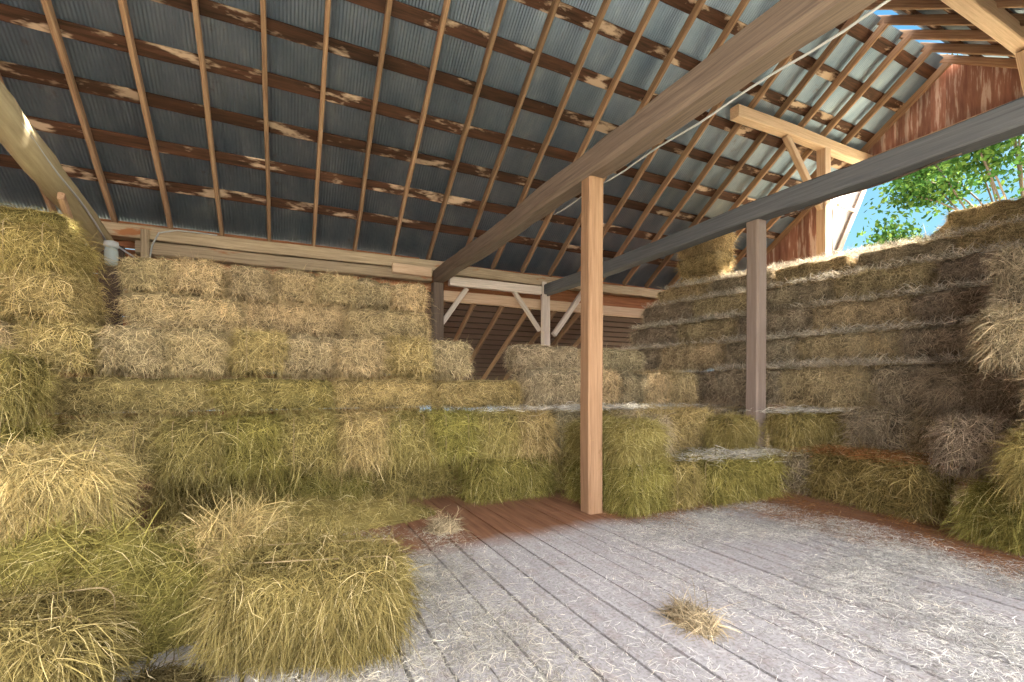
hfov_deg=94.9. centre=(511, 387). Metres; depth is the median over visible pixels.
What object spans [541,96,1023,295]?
tie beam
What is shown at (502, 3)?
rafter
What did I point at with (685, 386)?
hay bale
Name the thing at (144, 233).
stud
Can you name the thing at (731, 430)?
hay bale
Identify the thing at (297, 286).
hay bale
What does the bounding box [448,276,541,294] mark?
beam
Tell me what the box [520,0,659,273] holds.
rafter
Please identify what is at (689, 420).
hay bale
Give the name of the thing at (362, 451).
hay bale
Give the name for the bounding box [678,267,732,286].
hay bale
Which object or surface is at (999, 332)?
hay bale
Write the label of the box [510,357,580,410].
hay bale
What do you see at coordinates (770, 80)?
rafter
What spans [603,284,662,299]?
plate
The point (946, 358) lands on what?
hay chaff
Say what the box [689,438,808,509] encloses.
hay bale
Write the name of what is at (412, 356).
hay bale
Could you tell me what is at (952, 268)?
hay bale
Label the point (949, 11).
roof purlin
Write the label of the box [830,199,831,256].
door frame
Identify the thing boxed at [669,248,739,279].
hay bale
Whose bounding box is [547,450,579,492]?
hay bale
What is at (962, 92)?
wall
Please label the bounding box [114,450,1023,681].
floor
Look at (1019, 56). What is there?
knee brace
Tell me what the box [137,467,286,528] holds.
hay bale
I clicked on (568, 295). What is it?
wall
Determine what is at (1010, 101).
tie
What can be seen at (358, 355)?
hay bale
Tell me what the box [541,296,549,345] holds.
timber post
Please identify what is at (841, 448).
hay chaff
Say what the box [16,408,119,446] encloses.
hay bale
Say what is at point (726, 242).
hay bale
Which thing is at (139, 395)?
hay bale
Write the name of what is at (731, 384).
hay bale
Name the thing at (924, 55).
rafter
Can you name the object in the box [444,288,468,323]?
knee brace
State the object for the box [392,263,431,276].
block
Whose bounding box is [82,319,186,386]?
hay bale
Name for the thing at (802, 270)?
hay bale
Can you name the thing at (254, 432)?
hay bale
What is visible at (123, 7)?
rafter
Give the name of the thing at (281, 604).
hay bale
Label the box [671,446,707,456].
hay bale
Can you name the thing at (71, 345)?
hay bale
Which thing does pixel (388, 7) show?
rafter
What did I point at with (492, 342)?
ceiling
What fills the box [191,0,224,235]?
rafter
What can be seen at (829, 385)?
hay bale
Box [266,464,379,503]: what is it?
hay bale
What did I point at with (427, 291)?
ceiling
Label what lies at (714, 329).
hay bale
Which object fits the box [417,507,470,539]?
clump
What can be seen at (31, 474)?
hay bale
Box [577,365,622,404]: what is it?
hay bale
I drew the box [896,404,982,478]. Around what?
hay bale
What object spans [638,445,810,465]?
hay chaff
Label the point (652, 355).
hay bale
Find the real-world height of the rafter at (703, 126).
3.374 m
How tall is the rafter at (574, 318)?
2.039 m
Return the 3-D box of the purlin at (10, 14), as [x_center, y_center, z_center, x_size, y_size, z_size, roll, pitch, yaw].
[-0.261,-3.874,7.272,15.080,0.130,0.172,0,0,-26]
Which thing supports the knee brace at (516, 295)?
attached to the beam at (483, 284)
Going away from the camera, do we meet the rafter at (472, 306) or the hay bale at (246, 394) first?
the hay bale at (246, 394)
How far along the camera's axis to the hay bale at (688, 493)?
4.46 m
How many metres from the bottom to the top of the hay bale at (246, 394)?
0.524 m
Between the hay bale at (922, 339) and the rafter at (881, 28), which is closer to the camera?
the hay bale at (922, 339)
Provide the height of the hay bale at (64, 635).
0.931 m
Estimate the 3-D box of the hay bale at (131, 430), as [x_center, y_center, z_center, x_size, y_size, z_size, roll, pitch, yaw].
[-3.058,0.482,3.838,0.934,0.993,1.458,0,0,-25]
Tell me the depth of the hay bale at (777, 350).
5.96 m
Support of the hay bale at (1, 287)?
on the hay bale at (5, 330)
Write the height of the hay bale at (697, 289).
0.658 m
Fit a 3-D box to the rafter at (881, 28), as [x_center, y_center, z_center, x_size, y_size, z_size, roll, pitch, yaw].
[4.779,-4.029,9.329,0.063,3.377,4.723,0,0,-26]
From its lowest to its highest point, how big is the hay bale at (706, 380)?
0.805 m
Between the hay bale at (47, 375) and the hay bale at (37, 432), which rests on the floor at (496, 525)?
the hay bale at (37, 432)
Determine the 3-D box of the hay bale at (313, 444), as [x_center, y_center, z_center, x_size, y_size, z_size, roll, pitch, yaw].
[-1.914,0.482,4.368,0.913,0.993,1.457,0,0,-23]
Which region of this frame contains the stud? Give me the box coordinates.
[140,229,149,257]
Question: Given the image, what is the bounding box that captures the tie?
[869,101,1010,157]
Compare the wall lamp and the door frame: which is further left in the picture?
the wall lamp
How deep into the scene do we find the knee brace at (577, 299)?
9.79 m
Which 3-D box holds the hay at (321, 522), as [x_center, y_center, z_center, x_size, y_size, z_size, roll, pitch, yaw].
[-1.161,1.038,2.625,1.407,0.827,0.954,0,0,-35]
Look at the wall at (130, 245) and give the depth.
7.47 m
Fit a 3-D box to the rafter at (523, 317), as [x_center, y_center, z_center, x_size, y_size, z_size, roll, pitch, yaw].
[-0.370,-0.705,11.292,0.062,2.039,3.446,0,0,-26]
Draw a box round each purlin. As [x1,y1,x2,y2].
[0,3,800,217]
[0,60,780,239]
[0,154,736,273]
[25,115,746,256]
[151,0,801,186]
[345,0,846,168]
[514,0,874,141]
[660,0,904,111]
[835,20,936,78]
[877,13,1023,25]
[902,10,983,56]
[942,9,1014,57]
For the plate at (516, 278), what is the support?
on the beam at (483, 284)
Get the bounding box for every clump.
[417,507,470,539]
[641,573,746,643]
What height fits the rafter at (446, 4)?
3.376 m
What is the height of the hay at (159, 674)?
0.308 m
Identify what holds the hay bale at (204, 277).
on the hay bale at (144, 309)
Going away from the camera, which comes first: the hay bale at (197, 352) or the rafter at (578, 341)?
the hay bale at (197, 352)
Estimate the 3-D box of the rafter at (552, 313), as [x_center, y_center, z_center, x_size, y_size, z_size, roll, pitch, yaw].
[0.187,-0.705,11.564,0.062,2.039,3.446,0,0,-26]
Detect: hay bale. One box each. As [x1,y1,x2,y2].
[0,199,96,266]
[0,207,117,301]
[0,263,117,330]
[0,270,22,324]
[0,319,65,377]
[0,338,64,437]
[0,397,61,447]
[0,406,170,554]
[0,556,190,681]
[1,509,160,554]
[5,314,129,386]
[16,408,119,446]
[29,375,75,421]
[47,369,227,420]
[49,397,173,502]
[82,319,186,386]
[101,289,248,336]
[104,248,186,296]
[131,397,249,509]
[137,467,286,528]
[157,318,237,386]
[161,249,231,301]
[166,483,439,681]
[190,368,346,418]
[191,397,294,502]
[221,263,276,308]
[224,322,294,381]
[234,295,352,339]
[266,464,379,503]
[267,263,325,309]
[268,398,360,492]
[275,330,341,383]
[312,267,366,313]
[325,327,395,382]
[326,375,442,416]
[326,405,402,499]
[339,305,433,340]
[347,273,396,310]
[368,456,458,502]
[369,329,439,384]
[373,403,445,492]
[388,281,435,313]
[412,390,492,479]
[413,337,480,385]
[425,376,526,410]
[444,450,561,506]
[453,401,531,474]
[498,342,580,378]
[498,400,565,477]
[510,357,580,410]
[532,402,579,464]
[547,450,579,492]
[550,408,685,484]
[553,448,691,520]
[574,399,626,415]
[576,345,646,372]
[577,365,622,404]
[604,398,681,461]
[605,396,648,414]
[611,367,654,404]
[627,324,681,348]
[630,344,664,372]
[633,367,676,407]
[634,398,717,455]
[639,293,695,327]
[645,361,703,408]
[654,282,711,306]
[657,336,730,373]
[660,448,713,512]
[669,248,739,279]
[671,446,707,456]
[674,232,739,262]
[675,316,740,345]
[677,400,731,409]
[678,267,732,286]
[682,369,732,408]
[689,290,746,320]
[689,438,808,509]
[700,408,772,454]
[706,399,776,446]
[707,268,777,297]
[708,362,795,412]
[719,335,805,369]
[732,302,817,339]
[760,402,850,467]
[766,273,837,313]
[769,252,860,287]
[769,443,861,496]
[774,349,882,413]
[789,326,907,369]
[794,427,967,525]
[809,293,926,334]
[821,258,940,303]
[834,391,925,454]
[853,236,961,274]
[854,228,953,256]
[865,358,983,418]
[894,313,979,364]
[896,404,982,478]
[897,281,993,328]
[904,349,1023,429]
[918,392,1023,489]
[920,244,1022,290]
[922,469,1023,560]
[939,195,1023,239]
[953,218,1023,257]
[954,283,1023,389]
[956,300,1018,373]
[971,417,1023,524]
[979,234,1023,309]
[1000,369,1023,439]
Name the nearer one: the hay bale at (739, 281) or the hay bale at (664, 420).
the hay bale at (664, 420)
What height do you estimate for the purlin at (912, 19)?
3.377 m
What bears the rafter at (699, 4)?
on the plate at (616, 290)
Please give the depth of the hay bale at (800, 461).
5.12 m
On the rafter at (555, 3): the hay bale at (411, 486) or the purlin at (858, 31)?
the purlin at (858, 31)
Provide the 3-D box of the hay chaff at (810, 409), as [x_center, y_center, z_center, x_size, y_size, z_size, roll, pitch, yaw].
[3.260,0.239,5.210,1.940,0.119,1.001,0,0,-20]
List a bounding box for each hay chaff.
[243,521,654,681]
[397,401,736,415]
[474,499,1023,681]
[616,311,975,349]
[628,274,994,329]
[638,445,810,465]
[641,236,1023,307]
[659,214,1023,289]
[713,347,974,370]
[717,226,962,278]
[741,404,862,413]
[776,442,971,470]
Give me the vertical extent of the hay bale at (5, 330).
0.666 m
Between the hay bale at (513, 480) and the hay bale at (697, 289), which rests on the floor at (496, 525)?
the hay bale at (513, 480)
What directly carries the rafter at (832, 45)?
on the beam at (740, 114)
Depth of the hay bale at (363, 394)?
4.66 m
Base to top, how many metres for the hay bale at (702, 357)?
0.756 m
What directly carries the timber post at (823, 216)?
on the floor at (496, 525)
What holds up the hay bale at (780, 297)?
on the hay bale at (791, 319)
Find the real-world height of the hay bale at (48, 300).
0.726 m
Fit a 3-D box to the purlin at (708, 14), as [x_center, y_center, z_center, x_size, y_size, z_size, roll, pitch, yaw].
[0.586,-5.233,5.535,15.080,0.128,0.170,0,0,-26]
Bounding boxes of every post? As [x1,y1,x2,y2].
[98,245,124,376]
[431,282,443,411]
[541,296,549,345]
[580,176,603,514]
[746,219,766,449]
[816,147,830,261]
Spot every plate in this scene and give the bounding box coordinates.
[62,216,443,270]
[454,267,560,285]
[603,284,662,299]
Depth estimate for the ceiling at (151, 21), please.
6.70 m
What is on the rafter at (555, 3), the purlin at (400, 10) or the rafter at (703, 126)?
the purlin at (400, 10)
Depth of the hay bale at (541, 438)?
4.89 m
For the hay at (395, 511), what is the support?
on the floor at (496, 525)
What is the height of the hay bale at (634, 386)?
0.787 m
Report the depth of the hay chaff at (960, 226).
7.03 m
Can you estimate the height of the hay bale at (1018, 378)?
0.903 m
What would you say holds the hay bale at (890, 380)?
on the hay bale at (918, 442)
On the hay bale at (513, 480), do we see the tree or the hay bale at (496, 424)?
the hay bale at (496, 424)
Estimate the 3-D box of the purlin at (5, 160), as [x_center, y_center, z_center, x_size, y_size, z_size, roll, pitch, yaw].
[-0.895,-2.854,8.575,15.080,0.130,0.172,0,0,-26]
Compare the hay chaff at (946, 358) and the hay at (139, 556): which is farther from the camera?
the hay chaff at (946, 358)
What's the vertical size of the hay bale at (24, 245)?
0.940 m
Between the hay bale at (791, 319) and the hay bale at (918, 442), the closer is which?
the hay bale at (918, 442)
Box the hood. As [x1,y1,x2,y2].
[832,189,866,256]
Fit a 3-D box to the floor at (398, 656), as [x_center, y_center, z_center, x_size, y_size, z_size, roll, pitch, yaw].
[0.333,1.250,6.168,15.200,0.060,12.800,0,0,-26]
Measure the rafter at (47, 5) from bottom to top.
3.377 m
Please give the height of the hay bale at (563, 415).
0.972 m
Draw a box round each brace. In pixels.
[57,192,93,276]
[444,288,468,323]
[512,291,541,331]
[551,291,580,336]
[782,135,822,210]
[1015,50,1023,94]
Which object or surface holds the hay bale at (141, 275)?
on the hay bale at (144, 309)
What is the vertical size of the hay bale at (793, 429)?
0.839 m
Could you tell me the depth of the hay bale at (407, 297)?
5.38 m
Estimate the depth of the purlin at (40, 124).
6.82 m
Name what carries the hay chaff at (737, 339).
on the hay bale at (862, 345)
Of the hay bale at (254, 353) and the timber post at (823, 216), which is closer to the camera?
the hay bale at (254, 353)
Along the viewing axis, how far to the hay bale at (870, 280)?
5.59 m
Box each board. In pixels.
[153,258,426,292]
[542,281,546,330]
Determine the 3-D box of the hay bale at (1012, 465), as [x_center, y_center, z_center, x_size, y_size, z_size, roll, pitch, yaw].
[3.780,0.548,2.937,1.068,1.040,1.318,0,0,-35]
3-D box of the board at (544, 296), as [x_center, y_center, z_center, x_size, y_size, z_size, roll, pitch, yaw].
[0.651,-1.650,9.525,0.107,1.000,0.050,0,0,-26]
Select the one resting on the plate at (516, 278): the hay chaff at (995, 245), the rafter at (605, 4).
the rafter at (605, 4)
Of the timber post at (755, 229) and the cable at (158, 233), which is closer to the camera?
the timber post at (755, 229)
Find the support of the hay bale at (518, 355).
on the hay bale at (560, 386)
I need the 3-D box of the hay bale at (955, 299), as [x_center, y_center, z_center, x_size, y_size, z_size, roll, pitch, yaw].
[4.811,-0.801,4.889,0.928,0.702,1.273,0,0,-37]
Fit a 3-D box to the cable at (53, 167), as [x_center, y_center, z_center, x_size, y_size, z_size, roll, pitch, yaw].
[-3.954,-2.197,3.666,0.061,0.830,4.458,0,0,-26]
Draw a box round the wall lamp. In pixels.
[103,240,118,266]
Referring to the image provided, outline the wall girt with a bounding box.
[135,240,431,282]
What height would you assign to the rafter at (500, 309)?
2.039 m
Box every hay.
[0,491,249,671]
[124,646,244,681]
[130,475,456,543]
[132,480,322,650]
[224,504,377,548]
[771,224,1003,478]
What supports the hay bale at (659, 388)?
on the hay bale
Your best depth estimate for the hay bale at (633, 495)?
4.29 m
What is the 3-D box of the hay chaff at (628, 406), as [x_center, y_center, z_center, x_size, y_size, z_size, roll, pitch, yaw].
[0.999,0.216,5.627,4.748,0.125,1.658,0,0,-24]
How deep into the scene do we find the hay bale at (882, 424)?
4.82 m
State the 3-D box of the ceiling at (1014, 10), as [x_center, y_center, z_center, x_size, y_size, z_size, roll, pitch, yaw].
[2.036,-4.181,2.843,15.350,3.212,4.530,0,0,-26]
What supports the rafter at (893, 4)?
on the beam at (999, 24)
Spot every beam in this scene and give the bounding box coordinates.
[0,81,125,256]
[433,0,876,282]
[444,290,643,317]
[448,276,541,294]
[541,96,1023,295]
[730,104,872,163]
[941,0,1023,54]
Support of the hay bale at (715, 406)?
on the hay bale
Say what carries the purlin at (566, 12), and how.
on the rafter at (555, 3)
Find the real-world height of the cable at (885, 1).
0.035 m
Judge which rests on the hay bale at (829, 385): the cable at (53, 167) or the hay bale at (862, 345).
the hay bale at (862, 345)
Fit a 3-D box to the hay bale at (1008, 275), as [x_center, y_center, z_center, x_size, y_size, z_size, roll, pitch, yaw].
[4.469,-0.881,3.736,1.278,1.170,1.076,0,0,-38]
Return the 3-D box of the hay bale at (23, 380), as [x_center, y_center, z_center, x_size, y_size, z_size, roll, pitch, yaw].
[-3.331,0.061,2.882,0.927,0.927,1.084,0,0,-26]
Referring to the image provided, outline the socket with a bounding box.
[103,240,118,247]
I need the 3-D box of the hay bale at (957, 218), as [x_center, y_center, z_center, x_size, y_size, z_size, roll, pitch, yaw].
[6.108,-2.097,5.865,0.928,0.640,1.183,0,0,-38]
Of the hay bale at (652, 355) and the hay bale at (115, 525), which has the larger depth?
the hay bale at (652, 355)
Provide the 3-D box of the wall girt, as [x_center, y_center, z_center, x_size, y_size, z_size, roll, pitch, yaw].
[-3.462,-2.030,7.737,4.350,0.199,0.196,0,0,-26]
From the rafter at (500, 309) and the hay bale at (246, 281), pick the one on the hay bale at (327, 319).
the hay bale at (246, 281)
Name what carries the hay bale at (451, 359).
on the hay bale at (469, 393)
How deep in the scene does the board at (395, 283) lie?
8.31 m
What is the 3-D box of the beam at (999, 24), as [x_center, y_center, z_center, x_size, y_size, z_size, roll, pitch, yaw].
[6.463,-4.534,6.051,4.120,0.222,0.181,0,0,-26]
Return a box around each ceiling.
[0,0,951,289]
[422,294,644,379]
[425,291,642,379]
[893,8,1023,57]
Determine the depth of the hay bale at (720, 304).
7.22 m
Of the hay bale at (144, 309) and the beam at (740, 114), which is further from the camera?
the beam at (740, 114)
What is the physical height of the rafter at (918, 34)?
3.374 m
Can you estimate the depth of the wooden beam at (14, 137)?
4.34 m
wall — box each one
[12,208,419,419]
[419,266,663,308]
[718,64,1023,412]
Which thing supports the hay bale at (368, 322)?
on the hay bale at (412, 356)
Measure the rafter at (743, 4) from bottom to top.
3.377 m
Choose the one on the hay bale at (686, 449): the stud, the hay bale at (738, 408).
the hay bale at (738, 408)
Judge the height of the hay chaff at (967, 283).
0.240 m
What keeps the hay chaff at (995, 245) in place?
on the hay bale at (673, 312)
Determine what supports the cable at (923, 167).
attached to the tie beam at (1004, 122)
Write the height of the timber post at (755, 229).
3.045 m
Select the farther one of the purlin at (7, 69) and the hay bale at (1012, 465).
the purlin at (7, 69)
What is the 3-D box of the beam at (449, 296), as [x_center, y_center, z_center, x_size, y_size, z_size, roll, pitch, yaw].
[1.818,-1.748,10.450,7.180,0.216,0.164,0,0,-26]
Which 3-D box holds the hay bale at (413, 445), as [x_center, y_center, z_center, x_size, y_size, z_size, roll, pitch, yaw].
[-1.100,0.614,4.837,1.039,1.148,1.422,0,0,-25]
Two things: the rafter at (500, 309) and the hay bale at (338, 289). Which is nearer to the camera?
the hay bale at (338, 289)
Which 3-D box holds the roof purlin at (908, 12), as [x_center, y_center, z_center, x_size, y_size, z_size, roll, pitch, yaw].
[5.203,-5.535,6.594,5.850,0.125,0.155,0,0,-26]
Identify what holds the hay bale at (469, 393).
on the hay bale at (496, 424)
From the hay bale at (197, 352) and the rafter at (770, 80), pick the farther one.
the rafter at (770, 80)
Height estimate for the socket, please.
0.080 m
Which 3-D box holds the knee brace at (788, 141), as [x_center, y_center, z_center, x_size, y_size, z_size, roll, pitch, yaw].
[5.274,-3.883,8.497,1.099,1.177,0.102,0,0,-26]
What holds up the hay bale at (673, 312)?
on the hay bale at (652, 335)
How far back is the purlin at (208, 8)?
6.19 m
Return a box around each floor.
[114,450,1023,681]
[146,656,409,681]
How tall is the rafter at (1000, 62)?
3.380 m
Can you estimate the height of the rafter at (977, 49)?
3.376 m
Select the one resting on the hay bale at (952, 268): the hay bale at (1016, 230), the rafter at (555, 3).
the hay bale at (1016, 230)
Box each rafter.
[0,74,57,212]
[40,0,117,222]
[117,0,172,228]
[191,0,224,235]
[260,0,270,241]
[311,0,330,246]
[352,0,392,250]
[391,0,450,255]
[426,0,506,259]
[453,304,475,341]
[458,306,503,379]
[466,0,559,244]
[481,309,531,379]
[490,0,610,269]
[503,311,556,379]
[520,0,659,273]
[548,0,705,276]
[550,313,580,346]
[573,315,603,347]
[577,0,749,271]
[603,99,725,280]
[622,52,794,285]
[644,10,863,287]
[665,20,888,289]
[726,46,932,272]
[733,33,912,239]
[744,62,950,273]
[863,0,1023,9]
[899,29,995,40]
[920,42,1014,55]
[940,54,1017,68]
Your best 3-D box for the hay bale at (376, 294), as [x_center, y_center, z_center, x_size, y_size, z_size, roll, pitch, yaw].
[-1.704,-1.025,5.584,0.662,0.569,1.267,0,0,-20]
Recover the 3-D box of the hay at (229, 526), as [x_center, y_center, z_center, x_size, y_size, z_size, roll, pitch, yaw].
[-1.547,0.989,2.616,1.200,0.980,1.230,0,0,39]
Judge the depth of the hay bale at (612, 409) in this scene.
5.57 m
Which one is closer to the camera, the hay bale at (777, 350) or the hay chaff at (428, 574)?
the hay chaff at (428, 574)
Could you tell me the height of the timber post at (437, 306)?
3.080 m
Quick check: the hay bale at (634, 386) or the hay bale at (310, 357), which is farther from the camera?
the hay bale at (634, 386)
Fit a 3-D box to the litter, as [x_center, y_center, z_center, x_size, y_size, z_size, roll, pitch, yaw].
[2.414,1.130,3.567,2.452,0.034,3.014,0,0,-26]
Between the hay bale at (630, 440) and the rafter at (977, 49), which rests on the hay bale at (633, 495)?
the hay bale at (630, 440)
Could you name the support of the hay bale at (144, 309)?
on the hay bale at (132, 350)
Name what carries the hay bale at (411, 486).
on the floor at (496, 525)
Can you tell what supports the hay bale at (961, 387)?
on the hay bale at (956, 444)
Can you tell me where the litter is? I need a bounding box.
[602,494,1023,585]
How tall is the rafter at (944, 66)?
3.380 m
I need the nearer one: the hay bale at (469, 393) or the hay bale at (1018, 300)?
the hay bale at (1018, 300)
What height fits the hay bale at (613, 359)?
0.569 m
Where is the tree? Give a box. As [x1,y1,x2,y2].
[849,53,1023,250]
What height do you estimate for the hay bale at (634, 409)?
0.993 m
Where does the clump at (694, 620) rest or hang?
on the floor at (496, 525)
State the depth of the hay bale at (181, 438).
3.57 m
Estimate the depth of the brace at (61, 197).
4.45 m
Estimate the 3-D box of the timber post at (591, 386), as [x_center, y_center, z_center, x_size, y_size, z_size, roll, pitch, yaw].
[0.742,-0.393,4.363,0.179,3.085,0.174,0,0,-26]
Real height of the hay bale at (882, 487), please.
1.128 m
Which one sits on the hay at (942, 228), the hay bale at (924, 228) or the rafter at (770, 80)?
the hay bale at (924, 228)
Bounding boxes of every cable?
[22,123,105,239]
[119,230,216,257]
[554,0,890,214]
[780,153,961,218]
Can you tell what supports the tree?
on the ground
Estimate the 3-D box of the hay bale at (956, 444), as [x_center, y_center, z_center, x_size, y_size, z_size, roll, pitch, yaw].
[3.923,0.485,3.878,1.123,0.910,0.977,0,0,-29]
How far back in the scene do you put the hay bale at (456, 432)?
4.52 m
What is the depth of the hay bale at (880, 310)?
5.42 m
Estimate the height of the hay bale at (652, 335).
0.691 m
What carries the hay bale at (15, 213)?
on the hay bale
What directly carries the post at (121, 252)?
attached to the wooden beam at (14, 137)
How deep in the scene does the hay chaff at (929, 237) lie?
6.20 m
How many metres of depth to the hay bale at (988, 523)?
3.41 m
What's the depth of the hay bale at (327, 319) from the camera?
4.84 m
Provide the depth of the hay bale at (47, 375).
3.63 m
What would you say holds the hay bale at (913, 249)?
on the hay bale at (870, 280)
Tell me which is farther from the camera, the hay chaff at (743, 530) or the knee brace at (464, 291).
the knee brace at (464, 291)
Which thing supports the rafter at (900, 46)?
on the beam at (740, 114)
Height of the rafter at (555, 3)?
3.377 m
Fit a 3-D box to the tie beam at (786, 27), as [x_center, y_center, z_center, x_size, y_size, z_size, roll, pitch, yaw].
[0.685,-2.048,4.494,0.249,0.270,9.280,0,0,-26]
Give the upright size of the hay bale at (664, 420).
1.044 m

